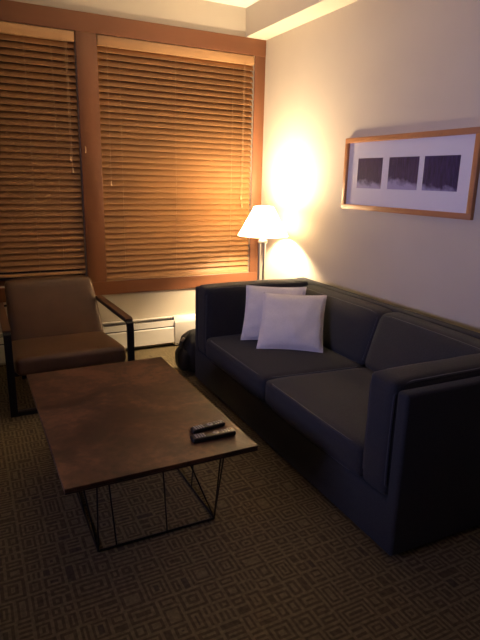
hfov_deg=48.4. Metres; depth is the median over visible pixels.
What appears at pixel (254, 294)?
throw pillow
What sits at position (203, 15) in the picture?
wall
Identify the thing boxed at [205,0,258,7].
ceiling
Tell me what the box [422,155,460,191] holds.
print
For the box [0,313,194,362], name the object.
baseboard heater
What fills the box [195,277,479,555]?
sofa
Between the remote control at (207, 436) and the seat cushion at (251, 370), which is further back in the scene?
the seat cushion at (251, 370)
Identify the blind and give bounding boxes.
[0,21,85,277]
[96,35,253,280]
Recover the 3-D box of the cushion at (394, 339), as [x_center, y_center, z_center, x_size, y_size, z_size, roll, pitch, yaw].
[0.977,0.207,2.772,0.206,0.332,0.814,-6,16,-25]
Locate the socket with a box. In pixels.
[258,239,267,243]
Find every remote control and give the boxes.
[190,420,224,433]
[190,427,235,443]
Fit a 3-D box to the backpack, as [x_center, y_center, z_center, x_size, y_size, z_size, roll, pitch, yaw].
[-0.311,0.209,4.042,0.388,0.351,0.263,-6,17,-26]
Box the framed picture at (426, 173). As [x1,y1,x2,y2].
[341,127,479,219]
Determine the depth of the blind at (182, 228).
4.35 m
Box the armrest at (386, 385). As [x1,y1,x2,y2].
[363,353,479,494]
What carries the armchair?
on the floor
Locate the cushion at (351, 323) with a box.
[303,285,391,364]
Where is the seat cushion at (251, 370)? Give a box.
[206,334,363,400]
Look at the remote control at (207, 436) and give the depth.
2.18 m
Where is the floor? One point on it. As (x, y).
(277, 559)
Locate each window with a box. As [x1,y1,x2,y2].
[0,48,84,285]
[97,52,249,276]
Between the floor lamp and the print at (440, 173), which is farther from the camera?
the floor lamp
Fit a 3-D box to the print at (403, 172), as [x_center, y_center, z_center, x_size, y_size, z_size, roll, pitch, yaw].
[0.973,-0.877,3.192,0.001,0.189,0.248,-6,17,-26]
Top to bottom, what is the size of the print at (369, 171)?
0.189 m
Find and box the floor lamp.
[238,206,288,279]
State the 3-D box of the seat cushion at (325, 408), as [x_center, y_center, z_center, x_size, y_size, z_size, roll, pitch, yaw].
[0.610,0.460,2.680,0.686,0.178,0.841,-6,16,-25]
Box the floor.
[0,344,479,639]
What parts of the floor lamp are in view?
rod, lamp shade, rod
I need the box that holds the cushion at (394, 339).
[365,312,479,370]
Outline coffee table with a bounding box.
[26,357,257,551]
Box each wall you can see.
[0,0,265,364]
[260,0,479,332]
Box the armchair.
[0,275,134,417]
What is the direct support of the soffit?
attached to the ceiling
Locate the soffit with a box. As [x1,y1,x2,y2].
[245,0,357,39]
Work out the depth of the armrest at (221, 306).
3.66 m
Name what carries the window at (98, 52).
attached to the wall at (203, 15)
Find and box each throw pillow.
[241,285,306,339]
[256,292,326,352]
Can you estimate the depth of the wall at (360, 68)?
3.44 m
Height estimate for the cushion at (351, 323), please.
0.331 m
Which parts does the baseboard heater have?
panel, panel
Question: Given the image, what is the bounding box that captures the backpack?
[175,329,194,371]
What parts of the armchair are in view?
armrest, arm frame, backrest, seat, armrest, arm frame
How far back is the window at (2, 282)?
4.02 m
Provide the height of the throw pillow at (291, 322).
0.315 m
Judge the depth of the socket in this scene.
4.28 m
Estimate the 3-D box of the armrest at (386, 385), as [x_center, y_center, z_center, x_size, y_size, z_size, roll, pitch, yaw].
[0.895,0.406,2.241,0.825,0.498,0.161,-6,16,-25]
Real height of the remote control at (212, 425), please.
0.020 m
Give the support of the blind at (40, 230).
attached to the wall at (203, 15)
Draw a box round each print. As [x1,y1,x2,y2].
[356,158,382,188]
[387,156,419,189]
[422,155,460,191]
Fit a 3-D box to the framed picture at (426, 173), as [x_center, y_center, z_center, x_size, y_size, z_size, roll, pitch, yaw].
[0.967,-0.874,3.198,0.025,0.462,1.094,-6,17,-26]
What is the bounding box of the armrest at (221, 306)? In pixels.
[198,278,307,354]
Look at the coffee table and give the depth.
2.29 m
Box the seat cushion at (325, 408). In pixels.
[265,368,373,475]

